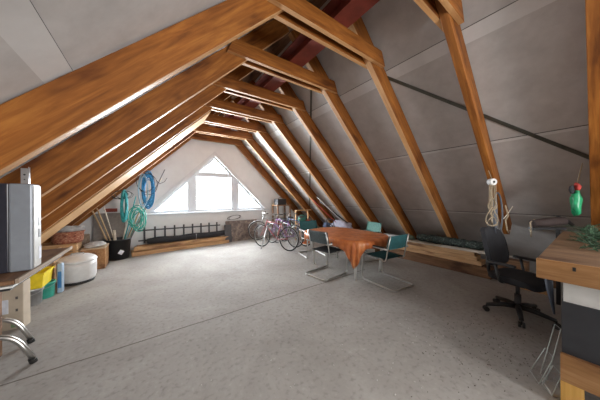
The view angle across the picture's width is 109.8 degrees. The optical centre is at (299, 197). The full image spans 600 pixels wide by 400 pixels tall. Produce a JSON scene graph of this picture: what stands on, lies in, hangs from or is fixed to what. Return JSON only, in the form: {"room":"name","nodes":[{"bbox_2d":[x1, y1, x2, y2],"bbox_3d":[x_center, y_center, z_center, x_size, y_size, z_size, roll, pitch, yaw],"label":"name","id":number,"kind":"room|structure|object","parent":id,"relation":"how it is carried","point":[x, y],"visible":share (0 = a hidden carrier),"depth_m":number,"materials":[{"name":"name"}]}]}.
{"room":"attic","nodes":[
{"label":"attic","id":0,"kind":"room"},
{"bbox_2d":[79,125,305,252],"bbox_3d":[-2.968,-0.644,7.216,9.015,4.528,0.300,0,0,-35],"label":"wall","id":1,"kind":"structure","parent":0,"point":[194,152],"depth_m":6.72,"materials":[{"name":"white paint"}]},
{"bbox_2d":[147,156,263,213],"bbox_3d":[-2.921,-0.460,7.186,3.720,1.860,0.102,0,0,-35],"label":"window","id":2,"kind":"structure","parent":1,"relation":"in","point":[191,182],"depth_m":6.99,"materials":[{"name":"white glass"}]},
{"bbox_2d":[144,152,268,213],"bbox_3d":[-2.858,-0.536,7.098,4.020,2.010,0.020,0,0,-35],"label":"trim","id":3,"kind":"structure","parent":1,"relation":"attached to","point":[213,154],"depth_m":6.90,"materials":[{"name":"paint"}]},
{"bbox_2d":[145,209,268,215],"bbox_3d":[-2.848,0.492,7.093,3.960,0.045,0.110,0,0,-35],"label":"trim","id":4,"kind":"structure","parent":1,"relation":"attached to","point":[250,209],"depth_m":6.87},
{"bbox_2d":[0,0,590,271],"bbox_3d":[0.317,-0.663,2.588,9.438,4.716,11.450,0,0,-35],"label":"ceiling","id":5,"kind":"structure","parent":0,"point":[528,58],"depth_m":2.71,"materials":[{"name":"paint"}]},
{"bbox_2d":[41,119,204,241],"bbox_3d":[-3.363,-0.291,3.955,2.978,2.978,0.205,0,0,-35],"label":"board","id":6,"kind":"object","parent":5,"relation":"attached to","point":[204,119],"visible":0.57,"depth_m":3.91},
{"bbox_2d":[41,116,206,239],"bbox_3d":[-3.240,-0.292,3.782,2.978,2.978,0.205,0,0,-35],"label":"board","id":7,"kind":"object","parent":5,"relation":"attached to","point":[51,231],"visible":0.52,"depth_m":3.75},
{"bbox_2d":[50,124,210,242],"bbox_3d":[-4.548,-0.582,5.818,4.180,4.180,0.080,0,0,-35],"label":"rafter","id":8,"kind":"object","parent":5,"relation":"attached to","point":[108,200],"visible":0.03,"depth_m":5.73,"materials":[{"name":"brown wood"}]},
{"bbox_2d":[43,112,221,242],"bbox_3d":[-3.995,-0.586,5.039,4.180,4.180,0.183,0,0,-35],"label":"rafter","id":9,"kind":"object","parent":5,"relation":"attached to","point":[174,146],"depth_m":5.14,"materials":[{"name":"brown wood"}]},
{"bbox_2d":[120,189,127,222],"bbox_3d":[-4.122,0.206,4.946,0.151,0.778,0.189,0,0,-35],"label":"bundle","id":10,"kind":"object","parent":9,"relation":"hanging from","point":[124,216],"visible":1,"depth_m":4.90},
{"bbox_2d":[138,174,148,207],"bbox_3d":[-3.782,-0.154,5.090,0.210,0.818,0.177,0,0,-35],"label":"coil","id":11,"kind":"object","parent":9,"relation":"hanging from","point":[144,176],"visible":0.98,"depth_m":5.05,"materials":[{"name":"blue plastic"}]},
{"bbox_2d":[136,171,157,194],"bbox_3d":[-3.727,-0.341,5.147,0.425,0.592,0.153,0,0,-40],"label":"cable","id":12,"kind":"object","parent":9,"relation":"hanging from","point":[154,178],"visible":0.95,"depth_m":5.14,"materials":[{"name":"black plastic"}]},
{"bbox_2d":[44,97,231,231],"bbox_3d":[-3.477,-0.589,4.309,4.180,4.180,0.080,0,0,-35],"label":"rafter","id":13,"kind":"object","parent":5,"relation":"attached to","point":[228,99],"visible":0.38,"depth_m":4.87,"materials":[{"name":"brown wood"}]},
{"bbox_2d":[41,121,203,243],"bbox_3d":[-3.485,-0.290,4.128,2.978,2.978,0.205,0,0,-35],"label":"board","id":14,"kind":"object","parent":13,"relation":"attached to","point":[203,121],"visible":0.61,"depth_m":4.06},
{"bbox_2d":[203,122,256,132],"bbox_3d":[-1.814,-1.923,5.579,1.920,0.190,0.050,0,0,-35],"label":"tie","id":15,"kind":"object","parent":13,"relation":"attached to","point":[203,122],"visible":0.07,"depth_m":5.54,"materials":[{"name":"brown wood"}]},
{"bbox_2d":[41,79,241,233],"bbox_3d":[-2.942,-0.593,3.555,4.180,4.180,0.080,0,0,-35],"label":"rafter","id":16,"kind":"object","parent":5,"relation":"attached to","point":[61,212],"visible":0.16,"depth_m":3.49,"materials":[{"name":"brown wood"}]},
{"bbox_2d":[41,111,210,237],"bbox_3d":[-3.117,-0.292,3.610,2.978,2.978,0.205,0,0,-35],"label":"board","id":17,"kind":"object","parent":16,"relation":"attached to","point":[208,113],"visible":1,"depth_m":3.58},
{"bbox_2d":[212,108,272,123],"bbox_3d":[-1.279,-1.927,4.825,1.920,0.190,0.050,0,0,-35],"label":"tie","id":18,"kind":"object","parent":16,"relation":"attached to","point":[213,109],"visible":0.07,"depth_m":4.76,"materials":[{"name":"brown wood"}]},
{"bbox_2d":[0,0,283,175],"bbox_3d":[-1.336,-0.604,1.292,4.180,4.180,0.080,0,0,-35],"label":"rafter","id":19,"kind":"object","parent":5,"relation":"attached to","point":[36,120],"visible":1,"depth_m":1.35,"materials":[{"name":"brown wood"}]},
{"bbox_2d":[0,19,289,196],"bbox_3d":[-1.871,-0.600,2.046,4.180,4.180,0.080,0,0,-35],"label":"rafter","id":20,"kind":"object","parent":5,"relation":"attached to","point":[54,167],"visible":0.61,"depth_m":2.12,"materials":[{"name":"brown wood"}]},
{"bbox_2d":[242,61,322,93],"bbox_3d":[-0.208,-1.934,3.316,1.920,0.190,0.050,0,0,-35],"label":"tie","id":21,"kind":"object","parent":20,"relation":"attached to","point":[250,64],"visible":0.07,"depth_m":3.24,"materials":[{"name":"brown wood"}]},
{"bbox_2d":[41,65,254,219],"bbox_3d":[-2.406,-0.596,2.800,4.180,4.180,0.080,0,0,-35],"label":"rafter","id":22,"kind":"object","parent":5,"relation":"attached to","point":[75,185],"visible":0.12,"depth_m":2.83,"materials":[{"name":"brown wood"}]},
{"bbox_2d":[230,129,306,219],"bbox_3d":[-1.125,-0.605,8.247,4.180,4.180,0.080,0,0,-35],"label":"rafter","id":23,"kind":"object","parent":5,"relation":"attached to","point":[243,149],"visible":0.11,"depth_m":8.11,"materials":[{"name":"brown wood"}]},
{"bbox_2d":[188,133,243,145],"bbox_3d":[-2.806,-1.916,6.977,1.920,0.190,0.050,0,0,-35],"label":"tie","id":24,"kind":"object","parent":23,"relation":"attached to","point":[196,136],"visible":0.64,"depth_m":6.98,"materials":[{"name":"brown wood"}]},
{"bbox_2d":[219,0,326,116],"bbox_3d":[-0.160,-2.751,3.456,0.184,0.184,8.800,0,0,-35],"label":"ridge planking","id":25,"kind":"object","parent":5,"relation":"attached to","point":[277,47],"visible":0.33,"depth_m":3.85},
{"bbox_2d":[223,113,323,226],"bbox_3d":[-0.590,-0.609,7.492,4.180,4.180,0.080,0,0,-35],"label":"rafter","id":26,"kind":"object","parent":5,"relation":"attached to","point":[255,146],"visible":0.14,"depth_m":7.40,"materials":[{"name":"brown wood"}]},
{"bbox_2d":[193,125,253,139],"bbox_3d":[-2.271,-1.920,6.222,1.920,0.190,0.050,0,0,-35],"label":"tie","id":27,"kind":"object","parent":26,"relation":"attached to","point":[202,128],"visible":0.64,"depth_m":6.21,"materials":[{"name":"brown wood"}]},
{"bbox_2d":[232,96,334,222],"bbox_3d":[-0.054,-0.612,6.738,4.180,4.180,0.080,0,0,-35],"label":"rafter","id":28,"kind":"object","parent":5,"relation":"attached to","point":[266,137],"visible":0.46,"depth_m":6.52,"materials":[{"name":"brown wood"}]},
{"bbox_2d":[198,113,266,132],"bbox_3d":[-1.735,-1.923,5.468,1.920,0.190,0.050,0,0,-35],"label":"tie","id":29,"kind":"object","parent":28,"relation":"attached to","point":[210,118],"visible":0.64,"depth_m":5.46,"materials":[{"name":"brown wood"}]},
{"bbox_2d":[249,80,360,228],"bbox_3d":[0.481,-0.616,5.984,4.180,4.180,0.080,0,0,-35],"label":"rafter","id":30,"kind":"object","parent":5,"relation":"attached to","point":[283,129],"visible":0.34,"depth_m":5.80,"materials":[{"name":"brown wood"}]},
{"bbox_2d":[204,98,283,123],"bbox_3d":[-1.200,-1.927,4.714,1.920,0.190,0.050,0,0,-35],"label":"tie","id":31,"kind":"object","parent":30,"relation":"attached to","point":[215,103],"visible":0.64,"depth_m":4.66,"materials":[{"name":"brown wood"}]},
{"bbox_2d":[309,90,311,217],"bbox_3d":[0.304,-0.711,6.375,0.040,3.224,5.295,0,0,2],"label":"brace","id":32,"kind":"object","parent":5,"relation":"attached to","point":[310,90],"visible":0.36,"depth_m":5.15,"materials":[{"name":"metal"}]},
{"bbox_2d":[278,81,385,233],"bbox_3d":[1.016,-0.619,5.229,4.180,4.180,0.080,0,0,-35],"label":"rafter","id":33,"kind":"object","parent":5,"relation":"attached to","point":[285,88],"visible":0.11,"depth_m":4.97,"materials":[{"name":"brown wood"}]},
{"bbox_2d":[224,89,292,110],"bbox_3d":[-0.743,-1.930,4.070,1.920,0.190,0.050,0,0,-35],"label":"tie","id":34,"kind":"object","parent":33,"relation":"attached to","point":[227,90],"visible":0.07,"depth_m":4.01,"materials":[{"name":"brown wood"}]},
{"bbox_2d":[212,76,305,110],"bbox_3d":[-0.665,-1.931,3.959,1.920,0.190,0.050,0,0,-35],"label":"tie","id":35,"kind":"object","parent":33,"relation":"attached to","point":[232,84],"visible":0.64,"depth_m":3.87,"materials":[{"name":"brown wood"}]},
{"bbox_2d":[288,30,416,238],"bbox_3d":[1.552,-0.623,4.475,4.180,4.180,0.080,0,0,-35],"label":"rafter","id":36,"kind":"object","parent":5,"relation":"attached to","point":[314,65],"visible":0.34,"depth_m":4.18,"materials":[{"name":"brown wood"}]},
{"bbox_2d":[227,39,337,93],"bbox_3d":[-0.129,-1.934,3.205,1.920,0.190,0.050,0,0,-35],"label":"tie","id":37,"kind":"object","parent":36,"relation":"attached to","point":[239,48],"visible":0.86,"depth_m":3.06,"materials":[{"name":"brown wood"}]},
{"bbox_2d":[348,17,458,238],"bbox_3d":[2.087,-0.627,3.721,4.180,4.180,0.080,0,0,-35],"label":"rafter","id":38,"kind":"object","parent":5,"relation":"attached to","point":[378,74],"visible":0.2,"depth_m":3.42,"materials":[{"name":"brown wood"}]},
{"bbox_2d":[273,11,367,69],"bbox_3d":[0.327,-1.937,2.562,1.920,0.190,0.050,0,0,-35],"label":"tie","id":39,"kind":"object","parent":38,"relation":"attached to","point":[284,17],"visible":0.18,"depth_m":2.46,"materials":[{"name":"brown wood"}]},
{"bbox_2d":[267,0,384,67],"bbox_3d":[0.406,-1.938,2.451,1.920,0.190,0.050,0,0,-35],"label":"tie","id":40,"kind":"object","parent":38,"relation":"attached to","point":[302,10],"visible":1,"depth_m":2.38,"materials":[{"name":"brown wood"}]},
{"bbox_2d":[435,0,511,233],"bbox_3d":[2.285,-1.038,2.729,3.360,3.360,0.080,0,0,-35],"label":"rafter","id":41,"kind":"object","parent":5,"relation":"attached to","point":[452,30],"visible":0.82,"depth_m":2.57,"materials":[{"name":"brown wood"}]},
{"bbox_2d":[413,0,443,31],"bbox_3d":[0.863,-1.941,1.807,1.920,0.190,0.050,0,0,-35],"label":"tie","id":42,"kind":"object","parent":41,"relation":"attached to","point":[429,7],"visible":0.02,"depth_m":2.11,"materials":[{"name":"brown wood"}]},
{"bbox_2d":[439,0,463,24],"bbox_3d":[0.941,-1.941,1.696,1.920,0.190,0.050,0,0,-35],"label":"tie","id":43,"kind":"object","parent":41,"relation":"attached to","point":[454,8],"visible":1,"depth_m":2.12,"materials":[{"name":"brown wood"}]},
{"bbox_2d":[214,0,379,136],"bbox_3d":[-0.316,-2.146,3.587,0.240,0.234,8.600,0,0,-35],"label":"steel beam","id":44,"kind":"structure","parent":43,"relation":"on","point":[303,48],"depth_m":2.94,"materials":[{"name":"metal"}]},
{"bbox_2d":[485,170,497,225],"bbox_3d":[2.593,0.015,2.872,0.192,0.766,0.098,0,0,-8],"label":"bundle","id":45,"kind":"object","parent":41,"relation":"hanging from","point":[491,182],"visible":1,"depth_m":2.87,"materials":[{"name":"beige fabric"}]},
{"bbox_2d":[493,192,502,233],"bbox_3d":[2.762,0.241,2.940,0.173,0.625,0.079,0,0,-35],"label":"tube","id":46,"kind":"object","parent":45,"relation":"hanging from","point":[496,193],"visible":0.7,"depth_m":2.95,"materials":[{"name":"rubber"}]},
{"bbox_2d":[388,76,588,159],"bbox_3d":[2.698,-0.902,2.697,3.241,1.974,0.039,0,0,17],"label":"brace","id":47,"kind":"object","parent":5,"relation":"attached to","point":[490,118],"visible":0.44,"depth_m":2.72,"materials":[{"name":"metal"}]},
{"bbox_2d":[585,0,599,230],"bbox_3d":[2.847,-0.997,2.015,3.450,3.450,0.115,0,0,-35],"label":"rafter","id":48,"kind":"object","parent":5,"relation":"attached to","point":[592,7],"visible":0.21,"depth_m":1.98,"materials":[{"name":"brown wood"}]},
{"bbox_2d":[568,163,582,215],"bbox_3d":[3.352,-0.081,2.563,0.142,0.648,0.110,0,0,-35],"label":"net bag","id":49,"kind":"object","parent":48,"relation":"hanging from","point":[576,200],"visible":1,"depth_m":2.54,"materials":[{"name":"plastic"}]},
{"bbox_2d":[0,232,599,399],"bbox_3d":[0.332,1.598,2.588,9.015,0.200,11.650,0,0,-35],"label":"floor","id":50,"kind":"structure","parent":0,"point":[130,300],"depth_m":2.32,"materials":[{"name":"concrete"}]},
{"bbox_2d":[2,278,30,330],"bbox_3d":[-3.400,1.253,2.435,0.340,0.540,0.124,0,0,-25],"label":"cabinet","id":51,"kind":"object","parent":50,"relation":"on","point":[16,301],"visible":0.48,"depth_m":2.44,"materials":[{"name":"beige wood"}]},
{"bbox_2d":[0,317,37,363],"bbox_3d":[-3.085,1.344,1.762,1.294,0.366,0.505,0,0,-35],"label":"chair","id":52,"kind":"object","parent":50,"relation":"on","point":[32,358],"visible":0.98,"depth_m":1.92,"materials":[{"name":"silver metal"}]},
{"bbox_2d":[0,246,72,356],"bbox_3d":[-2.407,1.030,1.732,0.508,0.972,1.180,0,0,-35],"label":"work table","id":53,"kind":"object","parent":50,"relation":"on","point":[10,280],"visible":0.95,"depth_m":1.64,"materials":[{"name":"brown wood"}]},
{"bbox_2d":[0,167,41,273],"bbox_3d":[-2.166,0.162,1.571,0.284,0.770,0.170,0,0,-35],"label":"appliance","id":54,"kind":"object","parent":53,"relation":"on","point":[20,204],"depth_m":1.55,"materials":[{"name":"grey metal"}]},
{"bbox_2d":[30,287,43,306],"bbox_3d":[-3.805,1.408,2.982,0.242,0.235,0.274,0,0,-35],"label":"paint bucket","id":55,"kind":"object","parent":50,"relation":"on","point":[36,295],"visible":0.44,"depth_m":2.97,"materials":[{"name":"plastic"}]},
{"bbox_2d":[30,266,54,289],"bbox_3d":[-3.855,1.182,3.059,0.300,0.212,0.400,0,0,-35],"label":"plastic crate","id":56,"kind":"object","parent":55,"relation":"on","point":[41,278],"visible":0.45,"depth_m":2.99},
{"bbox_2d":[42,279,55,298],"bbox_3d":[-3.874,1.409,3.200,0.232,0.235,0.266,0,0,-35],"label":"plastic bucket","id":57,"kind":"object","parent":50,"relation":"on","point":[49,288],"visible":0.45,"depth_m":3.19,"materials":[{"name":"plastic"}]},
{"bbox_2d":[46,247,61,281],"bbox_3d":[-4.393,1.240,3.774,0.030,0.580,0.650,0,0,-35],"label":"wooden board","id":58,"kind":"object","parent":50,"relation":"on","point":[54,262],"visible":0.21,"depth_m":3.73,"materials":[{"name":"brown wood"}]},
{"bbox_2d":[57,262,63,292],"bbox_3d":[-3.857,1.286,3.399,0.060,0.480,0.103,0,0,-35],"label":"canister","id":59,"kind":"object","parent":50,"relation":"on","point":[60,267],"visible":1,"depth_m":3.36,"materials":[{"name":"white plastic"}]},
{"bbox_2d":[41,242,81,257],"bbox_3d":[-4.794,1.226,4.183,0.610,0.612,0.400,0,0,-35],"label":"wooden crate","id":60,"kind":"object","parent":50,"relation":"on","point":[44,246],"visible":0.2,"depth_m":4.12,"materials":[{"name":"brown wood"}]},
{"bbox_2d":[50,230,84,244],"bbox_3d":[-4.683,0.800,4.257,0.502,0.238,0.454,0,0,-35],"label":"wicker basket","id":61,"kind":"object","parent":60,"relation":"on","point":[60,238],"visible":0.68,"depth_m":4.11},
{"bbox_2d":[56,226,84,232],"bbox_3d":[-4.659,0.660,4.287,0.338,0.183,0.409,0,0,27],"label":"crumpled cloth","id":62,"kind":"object","parent":61,"relation":"in","point":[65,228],"visible":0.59,"depth_m":4.20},
{"bbox_2d":[55,252,97,286],"bbox_3d":[-4.027,1.264,3.819,0.524,0.525,0.524,0,0,-35],"label":"pouf","id":63,"kind":"object","parent":50,"relation":"on","point":[79,267],"visible":0.9,"depth_m":3.68,"materials":[{"name":"leather"}]},
{"bbox_2d":[66,234,89,252],"bbox_3d":[-5.177,1.205,4.904,0.420,0.660,0.040,0,0,-35],"label":"leaning board","id":64,"kind":"object","parent":50,"relation":"on","point":[86,239],"visible":0.14,"depth_m":4.97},
{"bbox_2d":[80,243,108,268],"bbox_3d":[-4.481,1.305,4.625,0.390,0.450,0.520,0,0,-35],"label":"storage box","id":65,"kind":"object","parent":50,"relation":"on","point":[102,252],"visible":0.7,"depth_m":4.50,"materials":[{"name":"brown wood"}]},
{"bbox_2d":[83,241,105,247],"bbox_3d":[-4.480,1.025,4.617,0.361,0.109,0.497,0,0,-35],"label":"crumpled cloth","id":66,"kind":"object","parent":65,"relation":"on","point":[95,243],"visible":1,"depth_m":4.50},
{"bbox_2d":[93,213,124,241],"bbox_3d":[-4.908,0.973,5.439,0.620,1.114,0.156,0,0,-35],"label":"leaning board","id":67,"kind":"object","parent":50,"relation":"on","point":[115,221],"visible":0.36,"depth_m":5.43,"materials":[{"name":"wood"}]},
{"bbox_2d":[103,236,131,260],"bbox_3d":[-4.535,1.280,5.261,0.544,0.500,0.544,0,0,-35],"label":"bin","id":68,"kind":"object","parent":50,"relation":"on","point":[119,249],"visible":0.79,"depth_m":5.10,"materials":[{"name":"plastic"}]},
{"bbox_2d":[130,182,159,240],"bbox_3d":[-4.114,0.543,5.466,0.816,1.880,0.026,0,0,-30],"label":"pole","id":69,"kind":"object","parent":68,"relation":"in","point":[159,182],"visible":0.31,"depth_m":5.43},
{"bbox_2d":[127,205,146,231],"bbox_3d":[-4.096,0.536,5.308,0.387,0.679,0.178,0,0,-35],"label":"bundle","id":70,"kind":"object","parent":69,"relation":"hanging from","point":[131,224],"visible":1,"depth_m":5.29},
{"bbox_2d":[132,240,228,256],"bbox_3d":[-3.369,1.473,6.247,2.526,0.100,0.140,0,0,-39],"label":"timber","id":71,"kind":"object","parent":50,"relation":"on","point":[181,247],"visible":0.89,"depth_m":6.06,"materials":[{"name":"brown wood"}]},
{"bbox_2d":[134,236,227,251],"bbox_3d":[-3.373,1.358,6.312,2.516,0.100,0.140,0,0,-39],"label":"timber","id":72,"kind":"object","parent":71,"relation":"on","point":[171,244],"visible":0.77,"depth_m":6.09,"materials":[{"name":"brown wood"}]},
{"bbox_2d":[147,230,231,243],"bbox_3d":[-3.285,1.212,6.522,2.350,0.216,0.219,0,0,-40],"label":"bag","id":73,"kind":"object","parent":72,"relation":"on","point":[160,239],"visible":0.91,"depth_m":6.29,"materials":[{"name":"black fabric"}]},
{"bbox_2d":[0,269,364,385],"bbox_3d":[-1.188,1.509,2.552,6.200,0.006,0.024,0,0,-35],"label":"joint","id":74,"kind":"object","parent":50,"relation":"on","point":[364,269],"depth_m":2.22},
{"bbox_2d":[224,224,231,241],"bbox_3d":[-2.407,1.216,7.066,0.220,0.576,0.146,0,0,-35],"label":"panel","id":75,"kind":"object","parent":50,"relation":"on","point":[227,228],"visible":0.99,"depth_m":7.05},
{"bbox_2d":[225,219,257,240],"bbox_3d":[-2.048,1.169,7.493,1.150,0.695,0.124,0,0,-35],"label":"stone slab","id":76,"kind":"object","parent":50,"relation":"on","point":[239,228],"visible":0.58,"depth_m":7.47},
{"bbox_2d":[248,211,294,239],"bbox_3d":[-0.996,1.010,7.588,1.668,0.995,0.592,0,0,-34],"label":"bicycle","id":77,"kind":"object","parent":50,"relation":"on","point":[257,221],"visible":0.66,"depth_m":7.44,"materials":[{"name":"metal"}]},
{"bbox_2d":[254,214,299,250],"bbox_3d":[-0.757,1.009,6.149,0.592,0.995,1.668,0,0,-40],"label":"bicycle","id":78,"kind":"object","parent":50,"relation":"on","point":[258,225],"visible":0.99,"depth_m":6.06,"materials":[{"name":"metal"}]},
{"bbox_2d":[271,204,290,237],"bbox_3d":[-0.715,0.900,8.152,0.620,1.210,0.470,0,0,-35],"label":"wooden stand","id":79,"kind":"object","parent":50,"relation":"on","point":[286,204],"visible":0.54,"depth_m":8.13,"materials":[{"name":"brown wood"}]},
{"bbox_2d":[274,197,285,204],"bbox_3d":[-0.762,0.153,8.073,0.380,0.282,0.290,0,0,-35],"label":"case","id":80,"kind":"object","parent":79,"relation":"on","point":[276,201],"visible":1,"depth_m":7.97,"materials":[{"name":"plastic"}]},
{"bbox_2d":[265,213,303,246],"bbox_3d":[-0.546,1.006,6.619,0.590,0.998,1.665,0,0,-33],"label":"bicycle","id":81,"kind":"object","parent":50,"relation":"on","point":[289,217],"visible":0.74,"depth_m":6.50,"materials":[{"name":"metal"}]},
{"bbox_2d":[278,213,309,245],"bbox_3d":[-0.197,1.002,6.830,0.588,1.002,1.662,0,0,-26],"label":"bicycle","id":82,"kind":"object","parent":50,"relation":"on","point":[284,213],"visible":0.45,"depth_m":6.97,"materials":[{"name":"metal"}]},
{"bbox_2d":[295,209,310,239],"bbox_3d":[0.192,0.974,7.428,0.700,1.050,0.300,0,0,-35],"label":"wooden shelf","id":83,"kind":"object","parent":50,"relation":"on","point":[307,210],"visible":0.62,"depth_m":7.33,"materials":[{"name":"brown wood"}]},
{"bbox_2d":[298,220,325,258],"bbox_3d":[0.307,1.064,5.487,0.559,0.867,0.686,0,0,-21],"label":"chair","id":84,"kind":"object","parent":50,"relation":"on","point":[304,225],"visible":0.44,"depth_m":5.68,"materials":[{"name":"teal fabric"}]},
{"bbox_2d":[305,229,347,280],"bbox_3d":[0.507,1.063,4.131,0.686,0.867,0.559,0,0,-41],"label":"chair","id":85,"kind":"object","parent":50,"relation":"on","point":[314,236],"visible":0.91,"depth_m":4.04,"materials":[{"name":"silver metal"}]},
{"bbox_2d":[186,287,499,395],"bbox_3d":[0.227,1.496,2.357,3.514,0.004,3.808,0,0,1],"label":"crumbs","id":86,"kind":"object","parent":50,"relation":"on","point":[304,287],"visible":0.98,"depth_m":2.19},
{"bbox_2d":[311,241,380,280],"bbox_3d":[0.929,1.127,4.455,1.170,0.737,1.650,0,0,-35],"label":"dining table","id":87,"kind":"object","parent":50,"relation":"on","point":[312,243],"visible":0.25,"depth_m":4.20,"materials":[{"name":"white paint"}]},
{"bbox_2d":[304,227,388,268],"bbox_3d":[0.928,0.989,4.455,1.294,0.477,1.765,0,0,-35],"label":"tablecloth","id":88,"kind":"object","parent":87,"relation":"on","point":[354,242],"visible":0.84,"depth_m":3.81,"materials":[{"name":"fabric"}]},
{"bbox_2d":[359,221,381,261],"bbox_3d":[1.641,1.055,5.181,0.686,0.867,0.559,0,0,-21],"label":"chair","id":89,"kind":"object","parent":50,"relation":"on","point":[371,226],"visible":0.3,"depth_m":5.25,"materials":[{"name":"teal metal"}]},
{"bbox_2d":[361,233,412,291],"bbox_3d":[1.526,1.056,3.700,0.559,0.867,0.686,0,0,-29],"label":"chair","id":90,"kind":"object","parent":50,"relation":"on","point":[400,241],"visible":0.86,"depth_m":3.58,"materials":[{"name":"silver metal"}]},
{"bbox_2d":[375,246,491,279],"bbox_3d":[2.516,1.388,5.090,0.080,0.190,3.200,0,0,-35],"label":"timber","id":91,"kind":"object","parent":50,"relation":"on","point":[479,271],"visible":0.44,"depth_m":4.36,"materials":[{"name":"wood"}]},
{"bbox_2d":[411,314,541,399],"bbox_3d":[1.803,1.486,2.253,1.488,0.004,2.223,0,0,35],"label":"chips","id":92,"kind":"object","parent":50,"relation":"on","point":[474,314],"visible":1,"depth_m":2.01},
{"bbox_2d":[480,226,561,329],"bbox_3d":[2.700,0.947,2.650,0.642,1.069,0.682,0,0,23],"label":"office chair","id":93,"kind":"object","parent":50,"relation":"on","point":[495,245],"visible":0.93,"depth_m":2.68,"materials":[{"name":"black plastic"}]},
{"bbox_2d":[530,348,553,384],"bbox_3d":[1.989,1.383,1.734,0.120,0.199,0.220,0,0,30],"label":"wire legs","id":94,"kind":"object","parent":50,"relation":"on","point":[544,348],"visible":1,"depth_m":1.71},
{"bbox_2d":[528,227,566,304],"bbox_3d":[3.404,0.947,2.902,0.460,1.060,0.060,0,0,1],"label":"trestle","id":95,"kind":"object","parent":50,"relation":"on","point":[558,229],"visible":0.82,"depth_m":2.88,"materials":[{"name":"black metal"}]},
{"bbox_2d":[528,215,574,236],"bbox_3d":[3.467,0.402,2.899,0.612,0.291,0.128,0,0,-2],"label":"bundle","id":96,"kind":"object","parent":95,"relation":"on","point":[558,220],"visible":0.99,"depth_m":2.85,"materials":[{"name":"brown fabric"}]},
{"bbox_2d":[540,324,561,379],"bbox_3d":[2.023,1.253,1.704,0.066,0.456,0.121,0,0,-35],"label":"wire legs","id":97,"kind":"object","parent":50,"relation":"on","point":[554,324],"visible":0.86,"depth_m":1.70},
{"bbox_2d":[542,379,560,397],"bbox_3d":[1.949,1.475,1.622,0.080,0.020,0.140,0,0,30],"label":"paper stack","id":98,"kind":"object","parent":50,"relation":"on","point":[550,386],"visible":0.64,"depth_m":1.61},
{"bbox_2d":[536,231,599,399],"bbox_3d":[3.113,0.959,1.384,2.052,1.040,1.862,0,0,-35],"label":"workbench","id":99,"kind":"object","parent":50,"relation":"on","point":[563,261],"visible":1,"depth_m":1.45,"materials":[{"name":"brown wood"}]},
{"bbox_2d":[544,279,554,313],"bbox_3d":[2.010,0.757,1.702,0.050,0.342,0.067,0,0,-35],"label":"folded umbrella","id":100,"kind":"object","parent":99,"relation":"hanging from","point":[548,283],"visible":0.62,"depth_m":1.68,"materials":[{"name":"fabric"}]},
{"bbox_2d":[538,231,599,266],"bbox_3d":[3.119,0.508,1.389,2.031,0.134,1.860,0,0,-35],"label":"countertop","id":101,"kind":"structure","parent":99,"relation":"on","point":[561,249],"depth_m":1.71,"materials":[{"name":"brown wood"}]},
{"bbox_2d":[565,224,599,251],"bbox_3d":[2.847,0.348,1.858,1.080,0.184,0.704,0,0,-35],"label":"pine garland","id":102,"kind":"object","parent":99,"relation":"on","point":[590,232],"visible":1,"depth_m":1.94,"materials":[{"name":"green plant"}]},
{"bbox_3d":[2.918,1.395,4.835,0.260,0.170,3.280,0,0,-35],"label":"timber","id":103,"kind":"object","parent":50,"relation":"on","visible":0},
{"bbox_2d":[386,245,485,265],"bbox_3d":[2.735,1.250,5.062,0.280,0.080,2.603,0,0,-35],"label":"timber","id":104,"kind":"object","parent":103,"relation":"on","point":[480,262],"visible":0.52,"depth_m":4.35,"materials":[{"name":"brown wood"}]},
{"bbox_2d":[407,244,480,260],"bbox_3d":[2.757,1.172,5.029,0.240,0.072,2.382,0,0,-35],"label":"timber","id":105,"kind":"object","parent":104,"relation":"on","point":[477,257],"visible":0.52,"depth_m":4.39,"materials":[{"name":"brown wood"}]},
{"bbox_2d":[407,242,477,255],"bbox_3d":[2.795,1.095,4.989,0.240,0.077,2.192,0,0,-35],"label":"timber","id":106,"kind":"object","parent":105,"relation":"on","point":[409,243],"visible":0.3,"depth_m":4.44,"materials":[{"name":"brown wood"}]},
{"bbox_2d":[408,239,484,253],"bbox_3d":[2.682,1.044,5.117,0.315,0.023,2.950,0,0,-35],"label":"board","id":107,"kind":"object","parent":106,"relation":"on","point":[412,240],"visible":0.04,"depth_m":4.53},
{"bbox_2d":[416,234,483,249],"bbox_3d":[3.147,0.938,4.492,0.177,0.179,1.263,0,0,-35],"label":"roll","id":108,"kind":"object","parent":107,"relation":"on","point":[476,245],"visible":0.94,"depth_m":4.38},
{"bbox_2d":[442,245,523,259],"bbox_3d":[3.417,1.015,3.843,0.030,0.025,1.480,0,0,-35],"label":"batten","id":109,"kind":"object","parent":107,"relation":"on","point":[442,245],"visible":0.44,"depth_m":4.06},
{"bbox_2d":[498,258,529,271],"bbox_3d":[3.665,1.188,3.625,0.200,0.225,0.360,0,0,-35],"label":"wooden offcut","id":110,"kind":"object","parent":103,"relation":"on","point":[516,262],"visible":0.29,"depth_m":3.53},
{"bbox_3d":[-3.510,1.469,6.368,2.477,0.110,0.150,0,0,-40],"label":"timber","id":111,"kind":"object","parent":50,"relation":"on","visible":0},
{"bbox_2d":[137,236,218,245],"bbox_3d":[-3.540,1.356,6.383,2.206,0.105,0.130,0,0,-40],"label":"timber","id":112,"kind":"object","parent":111,"relation":"on","point":[217,236],"visible":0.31,"depth_m":5.97,"materials":[{"name":"brown wood"}]},
{"bbox_2d":[138,222,219,242],"bbox_3d":[-3.606,1.069,6.507,2.200,0.450,0.055,0,0,-35],"label":"rack","id":113,"kind":"object","parent":112,"relation":"on","point":[208,225],"visible":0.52,"depth_m":6.39,"materials":[{"name":"metal"}]},
{"bbox_3d":[1.259,1.259,6.712,0.470,0.425,1.660,0,0,-35],"label":"storage chest","id":114,"kind":"object","parent":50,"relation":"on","visible":0},
{"bbox_2d":[330,220,352,228],"bbox_3d":[1.292,0.880,6.577,0.409,0.331,0.879,0,0,-35],"label":"duvet","id":115,"kind":"object","parent":114,"relation":"on","point":[338,223],"visible":0.57,"depth_m":6.39,"materials":[{"name":"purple fabric"}]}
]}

